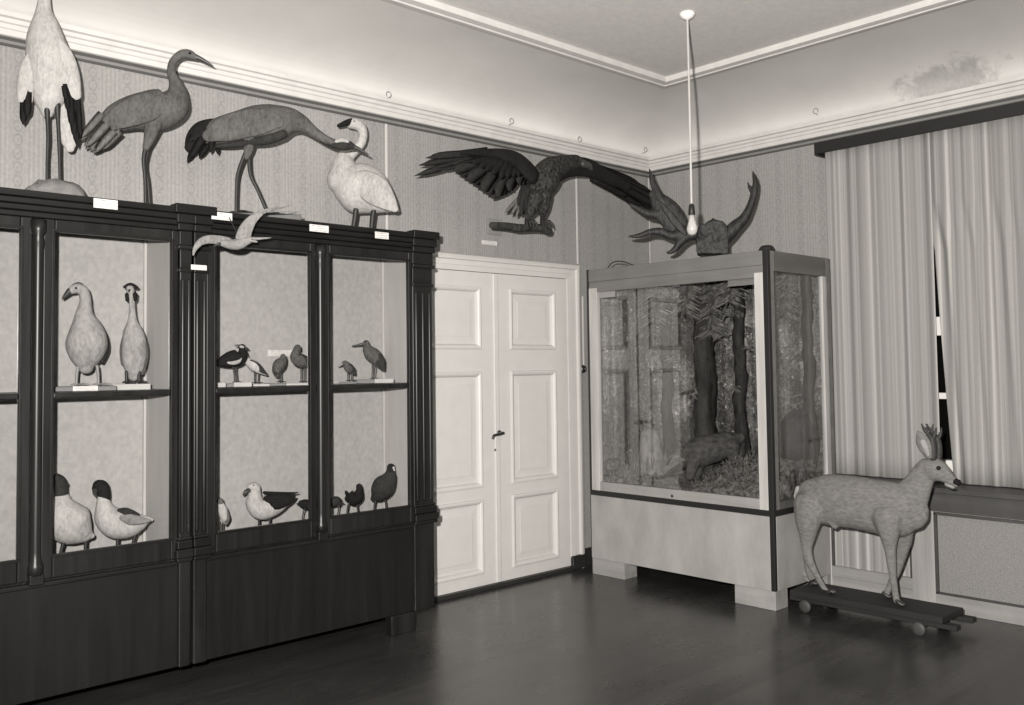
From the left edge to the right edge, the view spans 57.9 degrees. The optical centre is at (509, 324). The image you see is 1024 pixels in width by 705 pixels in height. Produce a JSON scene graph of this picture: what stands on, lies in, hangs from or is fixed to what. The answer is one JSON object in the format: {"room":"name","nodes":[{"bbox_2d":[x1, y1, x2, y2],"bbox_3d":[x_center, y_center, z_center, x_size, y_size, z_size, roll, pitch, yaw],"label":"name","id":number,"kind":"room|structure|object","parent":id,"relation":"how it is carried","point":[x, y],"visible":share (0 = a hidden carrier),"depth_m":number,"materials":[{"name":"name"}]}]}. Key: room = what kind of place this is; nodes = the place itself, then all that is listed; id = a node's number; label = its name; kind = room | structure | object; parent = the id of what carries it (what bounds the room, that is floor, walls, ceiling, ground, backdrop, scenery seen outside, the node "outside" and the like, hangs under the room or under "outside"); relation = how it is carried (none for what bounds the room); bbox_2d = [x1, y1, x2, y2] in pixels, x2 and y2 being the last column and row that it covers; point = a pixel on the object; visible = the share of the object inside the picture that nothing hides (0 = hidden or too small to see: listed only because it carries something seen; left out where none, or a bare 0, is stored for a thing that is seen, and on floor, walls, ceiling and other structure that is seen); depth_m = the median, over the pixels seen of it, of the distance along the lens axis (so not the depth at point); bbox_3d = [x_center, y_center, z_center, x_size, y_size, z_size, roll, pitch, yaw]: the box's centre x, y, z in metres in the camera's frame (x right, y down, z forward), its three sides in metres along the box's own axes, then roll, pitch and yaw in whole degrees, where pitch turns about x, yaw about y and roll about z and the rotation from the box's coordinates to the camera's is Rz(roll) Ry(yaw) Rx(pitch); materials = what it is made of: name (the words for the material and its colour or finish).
{"room":"museum","nodes":[
{"label":"museum","id":0,"kind":"room"},
{"bbox_2d":[0,45,649,547],"bbox_3d":[-1.627,-0.048,5.114,7.780,3.600,0.150,2,-4,-43],"label":"wall","id":1,"kind":"structure","parent":0,"point":[293,170],"depth_m":5.49,"materials":[{"name":"paint"}]},
{"bbox_2d":[385,124,387,229],"bbox_3d":[-0.779,-0.902,5.845,0.016,0.741,0.009,2,-4,-43],"label":"strip","id":2,"kind":"object","parent":1,"relation":"attached to","point":[386,143],"visible":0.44,"depth_m":5.85,"materials":[{"name":"white paint"}]},
{"bbox_2d":[482,240,496,245],"bbox_3d":[-0.142,-0.566,6.420,0.135,0.028,0.008,2,-4,-43],"label":"label card","id":3,"kind":"object","parent":1,"relation":"attached to","point":[484,242],"visible":1,"depth_m":6.42,"materials":[{"name":"white paper"}]},
{"bbox_2d":[432,252,585,601],"bbox_3d":[-0.081,0.660,6.349,1.745,2.255,0.091,2,-4,-43],"label":"door","id":4,"kind":"structure","parent":1,"relation":"in","point":[508,478],"depth_m":6.42,"materials":[{"name":"beige paint"}]},
{"bbox_2d":[0,0,1023,156],"bbox_3d":[0.789,-1.774,2.459,7.530,0.375,7.070,2,-4,-43],"label":"cornice","id":5,"kind":"structure","parent":1,"relation":"attached to","point":[377,47],"depth_m":5.82,"materials":[{"name":"paint"}]},
{"bbox_2d":[0,9,1023,177],"bbox_3d":[0.793,-1.546,2.449,7.630,0.112,7.170,2,-4,-43],"label":"trim","id":6,"kind":"structure","parent":1,"relation":"attached to","point":[12,24],"depth_m":5.86,"materials":[{"name":"white paint"}]},
{"bbox_2d":[415,147,651,235],"bbox_3d":[0.259,-0.903,6.505,2.482,0.599,0.456,2,-4,-43],"label":"eagle","id":7,"kind":"object","parent":1,"relation":"attached to","point":[497,171],"visible":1,"depth_m":6.18,"materials":[{"name":"brown fur"}]},
{"bbox_2d":[575,176,578,263],"bbox_3d":[0.509,-0.838,7.041,0.016,0.759,0.009,2,-4,-43],"label":"strip","id":8,"kind":"object","parent":1,"relation":"attached to","point":[576,176],"visible":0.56,"depth_m":7.03,"materials":[{"name":"grey paint"}]},
{"bbox_2d":[582,296,584,365],"bbox_3d":[0.556,0.063,7.034,0.016,0.562,0.009,2,-4,-43],"label":"strip","id":9,"kind":"object","parent":1,"relation":"attached to","point":[582,296],"visible":1,"depth_m":7.03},
{"bbox_2d":[582,365,586,372],"bbox_3d":[0.557,0.335,6.994,0.064,0.064,0.045,2,-4,-43],"label":"light switch","id":10,"kind":"object","parent":1,"relation":"attached to","point":[584,368],"visible":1,"depth_m":6.98,"materials":[{"name":"black metal"}]},
{"bbox_2d":[585,547,592,565],"bbox_3d":[-1.609,1.680,4.917,7.610,0.130,0.018,2,-4,-43],"label":"baseboard","id":11,"kind":"structure","parent":1,"relation":"attached to","point":[589,559],"depth_m":6.95,"materials":[{"name":"black wood"}]},
{"bbox_2d":[648,178,650,262],"bbox_3d":[1.165,0.257,7.592,0.006,2.940,0.006,2,-4,-43],"label":"trim","id":12,"kind":"structure","parent":1,"relation":"attached to","point":[648,178],"depth_m":7.63,"materials":[{"name":"grey paint"}]},
{"bbox_2d":[17,564,1023,704],"bbox_3d":[0.835,1.635,2.305,7.830,0.080,7.370,2,-4,-43],"label":"floor","id":13,"kind":"structure","parent":0,"point":[580,636],"depth_m":4.71,"materials":[{"name":"grey wood"}]},
{"bbox_2d":[0,187,195,704],"bbox_3d":[-2.203,0.565,4.066,1.499,2.296,0.488,2,-4,-43],"label":"display cabinet","id":14,"kind":"object","parent":13,"relation":"on","point":[76,618],"visible":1,"depth_m":4.28,"materials":[{"name":"brown wood"}]},
{"bbox_2d":[17,0,85,195],"bbox_3d":[-2.127,-1.106,4.250,0.343,1.089,0.209,2,-4,-43],"label":"stork","id":15,"kind":"object","parent":14,"relation":"on","point":[48,74],"visible":0.96,"depth_m":4.23,"materials":[{"name":"fur"}]},
{"bbox_2d":[53,473,94,552],"bbox_3d":[-2.019,0.893,4.253,0.250,0.422,0.184,0,-3,-19],"label":"duck","id":16,"kind":"object","parent":14,"relation":"in","point":[72,521],"visible":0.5,"depth_m":4.20},
{"bbox_2d":[0,389,168,398],"bbox_3d":[-2.212,0.316,4.101,1.345,0.027,0.376,2,-4,-43],"label":"shelf","id":17,"kind":"object","parent":14,"relation":"attached to","point":[2,391],"depth_m":4.41,"materials":[{"name":"black wood"}]},
{"bbox_2d":[54,282,116,391],"bbox_3d":[-1.975,0.055,4.315,0.260,0.506,0.168,0,-3,-25],"label":"goose","id":18,"kind":"object","parent":14,"relation":"on","point":[87,345],"visible":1,"depth_m":4.28,"materials":[{"name":"grey fur"}]},
{"bbox_2d":[73,386,97,390],"bbox_3d":[-1.944,0.292,4.240,0.104,0.022,0.003,0,-3,-25],"label":"label card","id":19,"kind":"object","parent":14,"relation":"on","point":[75,388],"visible":1,"depth_m":4.24,"materials":[{"name":"white paper"}]},
{"bbox_2d":[93,198,117,209],"bbox_3d":[-1.817,-0.542,4.161,0.105,0.042,0.003,2,-4,-43],"label":"label card","id":20,"kind":"object","parent":14,"relation":"attached to","point":[97,203],"visible":1,"depth_m":4.16,"materials":[{"name":"white paper"}]},
{"bbox_2d":[92,480,152,544],"bbox_3d":[-1.842,0.920,4.403,0.272,0.376,0.145,0,-3,-20],"label":"duck","id":21,"kind":"object","parent":14,"relation":"in","point":[114,522],"visible":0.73,"depth_m":4.35},
{"bbox_2d":[113,283,150,389],"bbox_3d":[-1.818,0.055,4.455,0.165,0.515,0.117,0,-3,-22],"label":"grebe","id":22,"kind":"object","parent":14,"relation":"on","point":[134,349],"visible":0.99,"depth_m":4.43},
{"bbox_2d":[80,49,212,202],"bbox_3d":[-1.774,-0.966,4.543,0.608,0.829,0.195,0,-3,-22],"label":"crane","id":23,"kind":"object","parent":14,"relation":"on","point":[152,111],"visible":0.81,"depth_m":4.50,"materials":[{"name":"grey fur"}]},
{"bbox_2d":[190,205,439,663],"bbox_3d":[-1.113,0.596,5.079,1.499,2.296,0.488,2,-4,-43],"label":"display cabinet","id":24,"kind":"object","parent":13,"relation":"on","point":[252,586],"visible":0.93,"depth_m":5.09,"materials":[{"name":"brown wood"}]},
{"bbox_2d":[191,264,206,269],"bbox_3d":[-1.499,-0.275,4.460,0.078,0.024,0.003,2,-4,-43],"label":"label card","id":25,"kind":"object","parent":24,"relation":"attached to","point":[193,267],"visible":1,"depth_m":4.46,"materials":[{"name":"white paper"}]},
{"bbox_2d":[211,212,231,220],"bbox_3d":[-1.412,-0.531,4.538,0.106,0.037,0.003,2,-4,-43],"label":"label card","id":26,"kind":"object","parent":24,"relation":"attached to","point":[220,216],"visible":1,"depth_m":4.54,"materials":[{"name":"white paper"}]},
{"bbox_2d":[217,382,225,386],"bbox_3d":[-1.471,0.307,4.712,0.050,0.024,0.024,0,-3,-9],"label":"block","id":27,"kind":"object","parent":24,"relation":"on","point":[221,384],"visible":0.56,"depth_m":4.70,"materials":[{"name":"white paper"}]},
{"bbox_2d":[216,498,229,530],"bbox_3d":[-1.471,1.003,4.743,0.076,0.225,0.056,2,-4,-43],"label":"sandpiper","id":28,"kind":"object","parent":24,"relation":"in","point":[223,512],"visible":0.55,"depth_m":4.74,"materials":[{"name":"white"}]},
{"bbox_2d":[217,344,248,386],"bbox_3d":[-1.442,0.212,4.808,0.167,0.223,0.078,0,-3,-17],"label":"lapwing","id":29,"kind":"object","parent":24,"relation":"on","point":[233,359],"visible":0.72,"depth_m":4.79,"materials":[{"name":"black"}]},
{"bbox_2d":[192,205,291,255],"bbox_3d":[-1.324,-0.450,4.491,0.502,0.285,0.213,1,-3,-38],"label":"tern","id":30,"kind":"object","parent":24,"relation":"attached to","point":[244,232],"visible":1,"depth_m":4.45,"materials":[{"name":"white fur"}]},
{"bbox_2d":[234,382,251,386],"bbox_3d":[-1.368,0.307,4.742,0.090,0.024,0.024,0,-3,-8],"label":"block","id":31,"kind":"object","parent":24,"relation":"on","point":[236,384],"visible":0.99,"depth_m":4.73,"materials":[{"name":"white paper"}]},
{"bbox_2d":[245,356,269,385],"bbox_3d":[-1.356,0.246,4.928,0.148,0.163,0.071,0,-3,-15],"label":"plover","id":32,"kind":"object","parent":24,"relation":"on","point":[253,365],"visible":0.88,"depth_m":4.91,"materials":[{"name":"white"}]},
{"bbox_2d":[243,482,298,525],"bbox_3d":[-1.272,0.979,4.924,0.292,0.289,0.114,0,-3,-17],"label":"gull","id":33,"kind":"object","parent":24,"relation":"in","point":[273,503],"visible":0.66,"depth_m":4.88,"materials":[{"name":"white fur"}]},
{"bbox_2d":[264,354,286,385],"bbox_3d":[-1.260,0.243,4.979,0.117,0.172,0.066,0,-3,-14],"label":"sandpiper","id":34,"kind":"object","parent":24,"relation":"on","point":[279,364],"visible":0.99,"depth_m":4.97,"materials":[{"name":"grey"}]},
{"bbox_2d":[184,104,368,219],"bbox_3d":[-1.233,-0.859,4.944,0.958,0.635,0.206,0,-3,-16],"label":"crane","id":35,"kind":"object","parent":24,"relation":"on","point":[249,127],"visible":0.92,"depth_m":4.85,"materials":[{"name":"grey fur"}]},
{"bbox_2d":[268,350,291,355],"bbox_3d":[-1.292,0.161,5.224,0.163,0.034,0.004,2,-4,-43],"label":"label card","id":36,"kind":"object","parent":24,"relation":"attached to","point":[270,352],"visible":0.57,"depth_m":5.21,"materials":[{"name":"white paper"}]},
{"bbox_2d":[286,345,307,385],"bbox_3d":[-1.151,0.220,5.071,0.150,0.223,0.071,0,-3,-13],"label":"ruff","id":37,"kind":"object","parent":24,"relation":"on","point":[299,360],"visible":0.84,"depth_m":5.05,"materials":[{"name":"grey"}]},
{"bbox_2d":[296,499,307,518],"bbox_3d":[-1.116,1.043,5.088,0.105,0.167,0.062,2,-4,-43],"label":"chick","id":38,"kind":"object","parent":24,"relation":"in","point":[303,504],"visible":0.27,"depth_m":5.07},
{"bbox_2d":[217,382,406,393],"bbox_3d":[-1.140,0.347,5.099,1.345,0.027,0.376,2,-4,-43],"label":"shelf","id":39,"kind":"object","parent":24,"relation":"attached to","point":[397,388],"depth_m":5.20,"materials":[{"name":"black wood"}]},
{"bbox_2d":[309,224,328,232],"bbox_3d":[-1.012,-0.509,4.909,0.115,0.037,0.003,2,-4,-43],"label":"label card","id":40,"kind":"object","parent":24,"relation":"attached to","point":[316,228],"visible":1,"depth_m":4.91,"materials":[{"name":"white paper"}]},
{"bbox_2d":[331,496,343,514],"bbox_3d":[-0.990,1.049,5.217,0.108,0.163,0.055,-1,-3,4],"label":"chick","id":41,"kind":"object","parent":24,"relation":"in","point":[335,500],"visible":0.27,"depth_m":5.21},
{"bbox_2d":[337,360,356,383],"bbox_3d":[-0.929,0.271,5.276,0.111,0.134,0.066,0,-3,-10],"label":"kingfisher","id":42,"kind":"object","parent":24,"relation":"on","point":[348,367],"visible":1,"depth_m":5.26,"materials":[{"name":"grey"}]},
{"bbox_2d":[344,483,363,512],"bbox_3d":[-0.887,1.022,5.295,0.108,0.224,0.079,2,-4,-43],"label":"moorhen","id":43,"kind":"object","parent":24,"relation":"in","point":[354,498],"visible":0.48,"depth_m":5.28,"materials":[{"name":"black"}]},
{"bbox_2d":[327,118,398,227],"bbox_3d":[-0.861,-0.863,5.427,0.419,0.687,0.262,0,-3,-10],"label":"swan","id":44,"kind":"object","parent":24,"relation":"on","point":[360,188],"visible":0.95,"depth_m":5.33,"materials":[{"name":"white fur"}]},
{"bbox_2d":[352,340,384,383],"bbox_3d":[-0.825,0.215,5.391,0.193,0.252,0.076,0,-3,-9],"label":"woodcock","id":45,"kind":"object","parent":24,"relation":"on","point":[373,355],"visible":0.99,"depth_m":5.37,"materials":[{"name":"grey fur"}]},
{"bbox_2d":[375,232,388,238],"bbox_3d":[-0.718,-0.499,5.183,0.091,0.037,0.003,2,-4,-43],"label":"label card","id":46,"kind":"object","parent":24,"relation":"attached to","point":[380,235],"visible":1,"depth_m":5.18,"materials":[{"name":"white paper"}]},
{"bbox_2d":[370,463,396,509],"bbox_3d":[-0.741,0.978,5.437,0.139,0.322,0.125,2,-4,-43],"label":"coot","id":47,"kind":"object","parent":24,"relation":"in","point":[383,487],"visible":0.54,"depth_m":5.40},
{"bbox_2d":[374,378,393,382],"bbox_3d":[-0.732,0.326,5.379,0.110,0.026,0.040,0,-3,-8],"label":"block","id":48,"kind":"object","parent":24,"relation":"on","point":[381,380],"visible":0.99,"depth_m":5.36,"materials":[{"name":"white paper"}]},
{"bbox_2d":[586,245,835,610],"bbox_3d":[1.369,0.647,6.449,0.786,2.252,1.499,2,-4,-43],"label":"display case","id":49,"kind":"object","parent":13,"relation":"on","point":[753,544],"visible":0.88,"depth_m":6.30,"materials":[{"name":"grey wood"}]},
{"bbox_2d":[640,286,673,327],"bbox_3d":[1.084,-0.177,6.785,0.224,0.417,0.243,1,-3,-36],"label":"spruce bough","id":50,"kind":"object","parent":49,"relation":"hanging from","point":[655,299],"visible":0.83,"depth_m":6.77,"materials":[{"name":"grey plant"}]},
{"bbox_2d":[670,283,704,320],"bbox_3d":[1.242,-0.212,6.509,0.222,0.376,0.235,1,-3,-28],"label":"spruce bough","id":51,"kind":"object","parent":49,"relation":"hanging from","point":[686,292],"visible":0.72,"depth_m":6.49,"materials":[{"name":"plant"}]},
{"bbox_2d":[627,168,758,255],"bbox_3d":[1.250,-0.778,6.359,0.892,0.628,0.127,-1,-3,11],"label":"antler mount","id":52,"kind":"object","parent":49,"relation":"on","point":[713,238],"visible":1,"depth_m":6.32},
{"bbox_2d":[695,281,727,341],"bbox_3d":[1.426,-0.140,6.553,0.257,0.522,0.226,-1,-3,16],"label":"spruce bough","id":53,"kind":"object","parent":49,"relation":"hanging from","point":[713,325],"visible":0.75,"depth_m":6.54,"materials":[{"name":"plant"}]},
{"bbox_2d":[603,450,823,500],"bbox_3d":[1.371,1.010,6.441,0.690,0.296,1.412,2,-4,-43],"label":"ground","id":54,"kind":"structure","parent":49,"relation":"in","point":[792,473],"depth_m":6.02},
{"bbox_2d":[603,457,620,472],"bbox_3d":[0.714,1.040,6.841,0.194,0.119,0.226,2,-4,-43],"label":"mossy rock","id":55,"kind":"object","parent":54,"relation":"on","point":[609,464],"visible":0.67,"depth_m":6.75,"materials":[{"name":"grey stone"}]},
{"bbox_2d":[609,450,651,479],"bbox_3d":[0.876,1.037,6.845,0.391,0.202,0.381,2,-4,-43],"label":"heather","id":56,"kind":"object","parent":54,"relation":"on","point":[623,467],"visible":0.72,"depth_m":6.75,"materials":[{"name":"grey plant"}]},
{"bbox_2d":[633,310,657,411],"bbox_3d":[1.044,0.367,7.107,0.198,1.452,0.219,-1,-3,6],"label":"spruce tree","id":57,"kind":"object","parent":54,"relation":"on","point":[640,334],"visible":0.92,"depth_m":7.09,"materials":[{"name":"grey plant"}]},
{"bbox_2d":[629,427,670,474],"bbox_3d":[1.034,0.996,6.890,0.331,0.457,0.331,2,-4,-43],"label":"tree stump","id":58,"kind":"object","parent":54,"relation":"on","point":[650,446],"visible":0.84,"depth_m":6.82,"materials":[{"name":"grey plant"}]},
{"bbox_2d":[646,286,687,458],"bbox_3d":[1.185,0.374,7.005,0.197,1.475,0.350,1,-3,-38],"label":"spruce tree","id":59,"kind":"object","parent":54,"relation":"on","point":[667,361],"visible":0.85,"depth_m":6.99,"materials":[{"name":"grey plant"}]},
{"bbox_2d":[677,283,723,481],"bbox_3d":[1.383,0.389,6.673,0.347,1.543,0.285,-1,-3,12],"label":"spruce tree","id":60,"kind":"object","parent":54,"relation":"on","point":[705,378],"visible":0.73,"depth_m":6.58,"materials":[{"name":"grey plant"}]},
{"bbox_2d":[662,432,745,480],"bbox_3d":[1.328,0.903,6.347,0.571,0.332,0.222,-1,-3,10],"label":"badger","id":61,"kind":"object","parent":54,"relation":"on","point":[699,452],"visible":0.9,"depth_m":6.28,"materials":[{"name":"fur"}]},
{"bbox_2d":[690,449,758,489],"bbox_3d":[1.440,0.973,6.133,0.349,0.285,0.505,2,-4,-43],"label":"heather","id":62,"kind":"object","parent":54,"relation":"on","point":[740,459],"visible":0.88,"depth_m":6.09,"materials":[{"name":"grey plant"}]},
{"bbox_2d":[713,288,755,457],"bbox_3d":[1.597,0.311,6.473,0.315,1.411,0.248,1,-3,-34],"label":"spruce tree","id":63,"kind":"object","parent":54,"relation":"on","point":[738,395],"visible":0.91,"depth_m":6.43,"materials":[{"name":"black plant"}]},
{"bbox_2d":[778,410,819,460],"bbox_3d":[1.879,0.770,6.093,0.274,0.419,0.252,2,-4,-43],"label":"boulder","id":64,"kind":"object","parent":54,"relation":"on","point":[798,439],"visible":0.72,"depth_m":6.01,"materials":[{"name":"grey stone"}]},
{"bbox_2d":[784,275,820,462],"bbox_3d":[1.944,0.247,6.162,0.209,1.326,0.209,-2,-3,33],"label":"spruce tree","id":65,"kind":"object","parent":54,"relation":"on","point":[808,389],"visible":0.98,"depth_m":6.11,"materials":[{"name":"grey plant"}]},
{"bbox_2d":[713,281,747,309],"bbox_3d":[1.506,-0.257,6.303,0.260,0.312,0.221,-2,-3,18],"label":"spruce bough","id":66,"kind":"object","parent":49,"relation":"hanging from","point":[729,292],"visible":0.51,"depth_m":6.29,"materials":[{"name":"plant"}]},
{"bbox_2d":[774,272,801,322],"bbox_3d":[1.881,-0.214,6.277,0.248,0.410,0.229,-1,-3,11],"label":"spruce bough","id":67,"kind":"object","parent":49,"relation":"hanging from","point":[788,279],"visible":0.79,"depth_m":6.27,"materials":[{"name":"plant"}]},
{"bbox_2d":[790,583,976,635],"bbox_3d":[2.144,1.659,5.397,0.357,0.114,0.990,2,-4,-43],"label":"trolley","id":68,"kind":"object","parent":13,"relation":"on","point":[923,614],"visible":0.97,"depth_m":5.29,"materials":[{"name":"black wood"}]},
{"bbox_2d":[793,423,960,605],"bbox_3d":[2.110,1.087,5.449,0.236,1.033,1.059,2,-4,-43],"label":"deer","id":69,"kind":"object","parent":68,"relation":"on","point":[893,511],"visible":0.98,"depth_m":5.34},
{"bbox_2d":[830,473,1023,625],"bbox_3d":[2.803,1.345,5.531,0.326,0.737,1.981,2,-4,-43],"label":"radiator cover","id":70,"kind":"object","parent":13,"relation":"on","point":[968,554],"visible":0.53,"depth_m":5.50,"materials":[{"name":"painted wood"},{"name":"perforated metal mesh"}]},
{"bbox_2d":[435,0,923,76],"bbox_3d":[0.787,-1.959,2.467,6.070,0.085,5.610,2,-4,-43],"label":"ceiling","id":71,"kind":"structure","parent":0,"point":[650,35],"depth_m":5.46,"materials":[{"name":"grey paint"}]},
{"bbox_2d":[384,0,971,87],"bbox_3d":[0.788,-1.903,2.465,6.160,0.056,5.700,2,-4,-43],"label":"trim","id":72,"kind":"structure","parent":71,"relation":"attached to","point":[431,7],"depth_m":5.65,"materials":[{"name":"white paint"}]},
{"bbox_2d":[679,10,694,223],"bbox_3d":[1.027,-1.149,5.292,0.090,1.284,0.090,2,-4,-43],"label":"pendant","id":73,"kind":"object","parent":71,"relation":"hanging from","point":[686,15],"visible":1,"depth_m":5.29,"materials":[{"name":"white plastic"}]},
{"bbox_2d":[688,204,694,214],"bbox_3d":[1.034,-0.656,5.269,0.040,0.064,0.040,2,-4,-43],"label":"socket","id":74,"kind":"object","parent":73,"relation":"attached to","point":[691,211],"depth_m":5.25,"materials":[{"name":"black paint"}]},
{"bbox_2d":[649,145,952,472],"bbox_3d":[3.658,-0.122,5.037,0.150,3.600,7.170,2,-4,-43],"label":"wall","id":75,"kind":"structure","parent":0,"point":[789,214],"depth_m":6.87,"materials":[{"name":"paint"}]},
{"bbox_2d":[814,101,1023,157],"bbox_3d":[2.840,-1.252,5.724,0.160,0.087,1.995,2,-4,-43],"label":"rail","id":76,"kind":"object","parent":75,"relation":"attached to","point":[1013,109],"visible":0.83,"depth_m":5.86,"materials":[{"name":"black wood"}]},
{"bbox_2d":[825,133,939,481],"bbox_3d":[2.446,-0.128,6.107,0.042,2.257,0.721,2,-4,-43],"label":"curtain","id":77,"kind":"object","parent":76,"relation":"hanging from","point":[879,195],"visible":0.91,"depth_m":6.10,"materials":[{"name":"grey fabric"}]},
{"bbox_2d":[929,114,1023,488],"bbox_3d":[3.073,-0.167,5.433,0.038,2.257,1.242,2,-4,-43],"label":"curtain","id":78,"kind":"object","parent":76,"relation":"hanging from","point":[977,170],"visible":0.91,"depth_m":5.64,"materials":[{"name":"grey fabric"}]},
{"bbox_2d":[933,246,952,471],"bbox_3d":[2.826,-0.097,5.901,0.130,2.050,1.270,2,-4,-43],"label":"window","id":79,"kind":"structure","parent":75,"relation":"in","point":[943,411],"depth_m":5.95,"materials":[{"name":"black glass"}]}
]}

